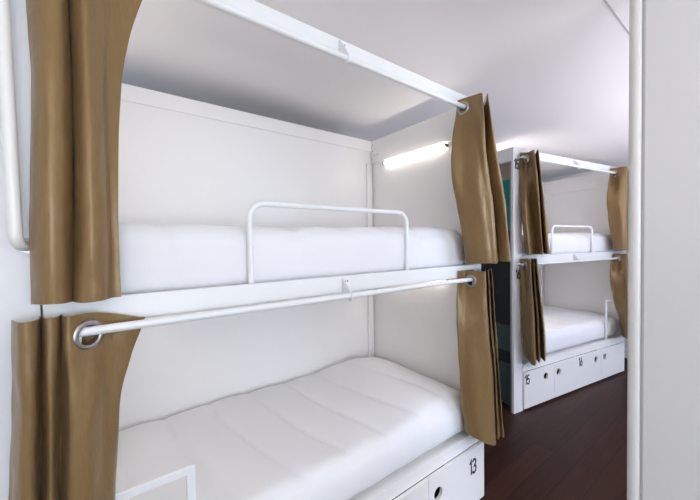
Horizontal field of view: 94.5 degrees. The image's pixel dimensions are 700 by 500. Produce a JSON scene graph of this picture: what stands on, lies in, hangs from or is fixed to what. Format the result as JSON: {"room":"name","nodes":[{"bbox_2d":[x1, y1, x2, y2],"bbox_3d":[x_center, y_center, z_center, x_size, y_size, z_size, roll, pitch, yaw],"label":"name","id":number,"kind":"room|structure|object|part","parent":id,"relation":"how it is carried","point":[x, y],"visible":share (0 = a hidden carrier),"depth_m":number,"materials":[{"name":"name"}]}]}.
{"room":"dormitory","nodes":[
{"label":"dormitory","id":0,"kind":"room"},
{"bbox_2d":[0,0,42,499],"bbox_3d":[-1.766,0.321,0.085,2.470,2.520,0.100,-2,2,-37],"label":"wall","id":1,"kind":"structure","parent":0,"point":[15,283],"depth_m":0.76,"materials":[{"name":"paint"}]},
{"bbox_2d":[0,0,29,253],"bbox_3d":[-0.763,-0.404,0.735,0.046,0.827,0.071,-1,1,-23],"label":"grab rail","id":2,"kind":"object","parent":1,"relation":"attached to","point":[8,117],"visible":0.89,"depth_m":0.71,"materials":[{"name":"white metal"}]},
{"bbox_2d":[122,0,628,178],"bbox_3d":[1.410,-1.038,0.459,8.250,0.100,6.050,-2,2,-37],"label":"ceiling","id":3,"kind":"structure","parent":0,"point":[554,74],"depth_m":1.75,"materials":[{"name":"paint"}]},
{"bbox_2d":[604,0,628,33],"bbox_3d":[2.462,-1.042,2.385,4.050,0.002,0.006,-2,2,-37],"label":"trim","id":4,"kind":"structure","parent":3,"relation":"attached to","point":[605,1],"depth_m":1.39,"materials":[{"name":"grey"}]},
{"bbox_2d":[392,358,626,499],"bbox_3d":[1.444,1.581,0.514,8.250,0.100,6.050,-2,2,-37],"label":"floor","id":5,"kind":"structure","parent":0,"point":[572,445],"depth_m":2.42,"materials":[{"name":"brown wood"}]},
{"bbox_2d":[42,0,483,499],"bbox_3d":[-0.250,0.332,1.736,1.930,2.389,1.036,-2,2,-37],"label":"bunk bed","id":6,"kind":"object","parent":5,"relation":"on","point":[181,160],"visible":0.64,"depth_m":1.93,"materials":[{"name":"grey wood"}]},
{"bbox_3d":[-0.725,0.160,0.806,0.056,0.058,0.003,-2,2,-37],"label":"plate","id":7,"kind":"part","parent":6,"relation":"part of","materials":[{"name":"white paint"}]},
{"bbox_2d":[8,312,144,499],"bbox_3d":[-0.660,0.669,0.794,0.296,1.028,0.099,-2,2,-37],"label":"curtain","id":8,"kind":"object","parent":6,"relation":"hanging from","point":[66,395],"visible":0.95,"depth_m":0.76,"materials":[{"name":"brown fabric"}]},
{"bbox_2d":[26,0,141,304],"bbox_3d":[-0.622,-0.329,0.806,0.284,0.909,0.086,-2,2,-40],"label":"curtain","id":9,"kind":"object","parent":6,"relation":"hanging from","point":[78,48],"visible":1,"depth_m":0.76,"materials":[{"name":"brown fabric"}]},
{"bbox_3d":[-0.596,0.906,0.919,0.296,0.485,0.012,-2,2,-37],"label":"guard rail","id":10,"kind":"part","parent":6,"relation":"part of","materials":[{"name":"white paint"}]},
{"bbox_3d":[-0.556,0.328,2.141,1.860,2.389,0.020,-2,2,-37],"label":"panel","id":11,"kind":"part","parent":6,"relation":"part of","materials":[{"name":"white wood"}]},
{"bbox_3d":[-0.561,-0.824,2.103,1.860,0.085,0.012,-2,2,-37],"label":"rail","id":12,"kind":"part","parent":6,"relation":"part of","materials":[{"name":"white wood"}]},
{"bbox_3d":[0.021,0.182,1.309,1.725,0.023,0.023,-2,2,-37],"label":"curtain rod","id":13,"kind":"part","parent":6,"relation":"part of","materials":[{"name":"white paint"}]},
{"bbox_2d":[116,356,464,499],"bbox_3d":[-0.265,0.953,1.762,1.828,0.293,0.940,-2,2,-37],"label":"mattress","id":14,"kind":"object","parent":6,"relation":"on","point":[335,432],"visible":0.89,"depth_m":1.57,"materials":[{"name":"white fabric"}]},
{"bbox_2d":[118,222,463,294],"bbox_3d":[-0.284,0.001,1.750,1.828,0.277,0.895,-2,2,-37],"label":"mattress","id":15,"kind":"object","parent":6,"relation":"on","point":[155,257],"visible":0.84,"depth_m":1.19,"materials":[{"name":"white fabric"}]},
{"bbox_3d":[-0.033,-0.019,1.371,0.813,0.330,0.021,-2,2,-37],"label":"guard rail","id":16,"kind":"part","parent":6,"relation":"part of","materials":[{"name":"white metal"}]},
{"bbox_3d":[-0.023,-0.754,1.265,1.655,0.023,0.023,-2,2,-37],"label":"curtain rod","id":17,"kind":"part","parent":6,"relation":"part of","materials":[{"name":"white paint"}]},
{"bbox_3d":[0.166,0.186,2.661,0.051,1.776,0.018,-2,2,-37],"label":"corner post","id":18,"kind":"part","parent":6,"relation":"part of","materials":[{"name":"white wood"}]},
{"bbox_3d":[0.042,1.344,1.389,0.887,0.333,0.017,-2,2,-37],"label":"drawer","id":19,"kind":"part","parent":6,"relation":"part of","materials":[{"name":"white wood"}]},
{"bbox_3d":[0.454,-0.791,2.295,0.012,0.185,0.908,-2,2,-37],"label":"rail","id":20,"kind":"part","parent":6,"relation":"part of","materials":[{"name":"white wood"}]},
{"bbox_2d":[382,143,447,164],"bbox_3d":[0.440,-0.673,2.303,0.027,0.017,0.587,-2,2,-37],"label":"strip light","id":21,"kind":"object","parent":6,"relation":"attached to","point":[445,145],"visible":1,"depth_m":2.26,"materials":[{"name":"white paint"}]},
{"bbox_3d":[0.479,0.310,2.342,0.035,2.389,0.948,-2,2,-37],"label":"panel","id":22,"kind":"part","parent":6,"relation":"part of","materials":[{"name":"white wood"}]},
{"bbox_3d":[0.602,1.328,1.812,0.512,0.333,0.017,-2,2,-37],"label":"drawer","id":23,"kind":"part","parent":6,"relation":"part of","materials":[{"name":"white wood"}]},
{"bbox_2d":[456,269,503,445],"bbox_3d":[0.800,0.616,1.879,0.465,1.009,0.129,-2,2,-37],"label":"curtain","id":24,"kind":"object","parent":6,"relation":"hanging from","point":[475,307],"visible":0.98,"depth_m":1.78,"materials":[{"name":"brown fabric"}]},
{"bbox_2d":[451,93,510,263],"bbox_3d":[0.811,-0.379,1.846,0.558,0.904,0.176,-2,2,-37],"label":"curtain","id":25,"kind":"object","parent":6,"relation":"hanging from","point":[477,183],"visible":0.99,"depth_m":1.73,"materials":[{"name":"brown fabric"}]},
{"bbox_2d":[481,147,624,413],"bbox_3d":[2.142,0.255,3.756,2.013,2.395,1.036,-1,1,-28],"label":"bunk bed","id":26,"kind":"object","parent":5,"relation":"on","point":[575,281],"visible":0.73,"depth_m":3.41,"materials":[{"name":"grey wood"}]},
{"bbox_3d":[1.505,0.281,2.932,0.114,2.395,0.034,-1,1,-28],"label":"post","id":27,"kind":"part","parent":26,"relation":"part of","materials":[{"name":"white metal"}]},
{"bbox_3d":[1.959,0.250,4.234,1.825,2.389,0.020,-1,1,-28],"label":"panel","id":28,"kind":"part","parent":26,"relation":"part of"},
{"bbox_2d":[520,258,545,365],"bbox_3d":[1.705,0.542,2.936,0.394,0.933,0.145,-1,1,-28],"label":"curtain","id":29,"kind":"object","parent":26,"relation":"hanging from","point":[532,319],"visible":0.98,"depth_m":2.89,"materials":[{"name":"brown fabric"}]},
{"bbox_2d":[520,149,549,254],"bbox_3d":[1.714,-0.415,2.908,0.425,0.909,0.178,-1,1,-28],"label":"curtain","id":30,"kind":"object","parent":26,"relation":"hanging from","point":[533,215],"visible":0.96,"depth_m":2.84,"materials":[{"name":"brown fabric"}]},
{"bbox_3d":[1.792,1.286,3.068,0.460,0.333,0.017,-1,1,-28],"label":"drawer","id":31,"kind":"part","parent":26,"relation":"part of","materials":[{"name":"white wood"}]},
{"bbox_3d":[2.742,0.111,4.619,0.051,1.776,0.018,-1,1,-28],"label":"corner post","id":32,"kind":"part","parent":26,"relation":"part of","materials":[{"name":"white wood"}]},
{"bbox_2d":[522,232,615,255],"bbox_3d":[2.173,-0.074,3.803,1.810,0.275,0.884,-1,1,-28],"label":"mattress","id":33,"kind":"object","parent":26,"relation":"on","point":[563,242],"visible":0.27,"depth_m":3.47,"materials":[{"name":"white fabric"}]},
{"bbox_3d":[2.334,-0.840,3.275,1.850,0.023,0.023,-1,1,-28],"label":"curtain rod","id":34,"kind":"part","parent":26,"relation":"part of","materials":[{"name":"white paint"}]},
{"bbox_2d":[522,305,616,359],"bbox_3d":[2.164,0.879,3.794,1.745,0.292,0.916,-1,1,-28],"label":"mattress","id":35,"kind":"object","parent":26,"relation":"on","point":[564,328],"visible":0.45,"depth_m":3.54,"materials":[{"name":"white fabric"}]},
{"bbox_3d":[2.369,0.109,3.307,1.900,0.023,0.023,-1,1,-28],"label":"curtain rod","id":36,"kind":"part","parent":26,"relation":"part of","materials":[{"name":"white paint"}]},
{"bbox_3d":[2.323,-0.092,3.374,0.751,0.330,0.021,-1,1,-28],"label":"guard rail","id":37,"kind":"part","parent":26,"relation":"part of","materials":[{"name":"white metal"}]},
{"bbox_3d":[2.969,-0.865,4.208,0.012,0.185,0.908,-1,1,-28],"label":"rail","id":38,"kind":"part","parent":26,"relation":"part of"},
{"bbox_3d":[2.383,1.271,3.376,0.867,0.333,0.017,-1,1,-28],"label":"drawer","id":39,"kind":"part","parent":26,"relation":"part of","materials":[{"name":"white wood"}]},
{"bbox_3d":[2.998,0.236,4.253,0.035,2.389,0.948,-1,1,-28],"label":"panel","id":40,"kind":"part","parent":26,"relation":"part of","materials":[{"name":"white wood"}]},
{"bbox_3d":[2.990,1.257,3.693,0.497,0.333,0.017,-1,1,-28],"label":"drawer","id":41,"kind":"part","parent":26,"relation":"part of","materials":[{"name":"white wood"}]},
{"bbox_3d":[3.044,0.799,3.730,0.390,0.485,0.012,-1,1,-28],"label":"guard rail","id":42,"kind":"part","parent":26,"relation":"part of","materials":[{"name":"white metal"}]},
{"bbox_2d":[607,166,627,250],"bbox_3d":[3.083,-0.454,3.633,0.493,0.916,0.169,-1,1,-28],"label":"curtain","id":43,"kind":"object","parent":26,"relation":"hanging from","point":[617,192],"visible":0.73,"depth_m":3.53,"materials":[{"name":"brown fabric"}]},
{"bbox_2d":[610,253,627,338],"bbox_3d":[3.154,0.518,3.681,0.475,0.954,0.162,-1,1,-28],"label":"curtain","id":44,"kind":"object","parent":26,"relation":"hanging from","point":[618,270],"visible":0.62,"depth_m":3.60,"materials":[{"name":"brown fabric"}]},
{"bbox_2d":[542,166,627,350],"bbox_3d":[4.678,0.177,2.942,0.100,2.520,5.850,-2,2,-37],"label":"wall","id":45,"kind":"structure","parent":0,"point":[591,172],"depth_m":4.65,"materials":[{"name":"white paint"}]},
{"bbox_2d":[624,350,627,357],"bbox_3d":[3.271,1.367,4.750,0.020,0.100,1.290,-2,2,-37],"label":"baseboard","id":46,"kind":"structure","parent":45,"relation":"attached to","point":[625,351],"depth_m":4.26,"materials":[{"name":"white"}]},
{"bbox_2d":[640,0,699,499],"bbox_3d":[2.223,0.277,-0.260,0.120,2.520,3.700,-2,2,-37],"label":"wall","id":47,"kind":"structure","parent":0,"point":[671,375],"depth_m":1.11,"materials":[{"name":"paint"}]},
{"bbox_2d":[627,0,642,499],"bbox_3d":[1.092,0.260,1.229,0.133,2.520,0.038,-2,2,-37],"label":"trim","id":48,"kind":"structure","parent":47,"relation":"attached to","point":[635,6],"depth_m":1.18,"materials":[{"name":"white"}]},
{"bbox_2d":[640,0,645,499],"bbox_3d":[1.061,0.261,1.175,0.002,2.520,0.007,-2,2,-37],"label":"trim","id":49,"kind":"structure","parent":47,"relation":"attached to","point":[644,1],"depth_m":1.17,"materials":[{"name":"grey"}]}
]}

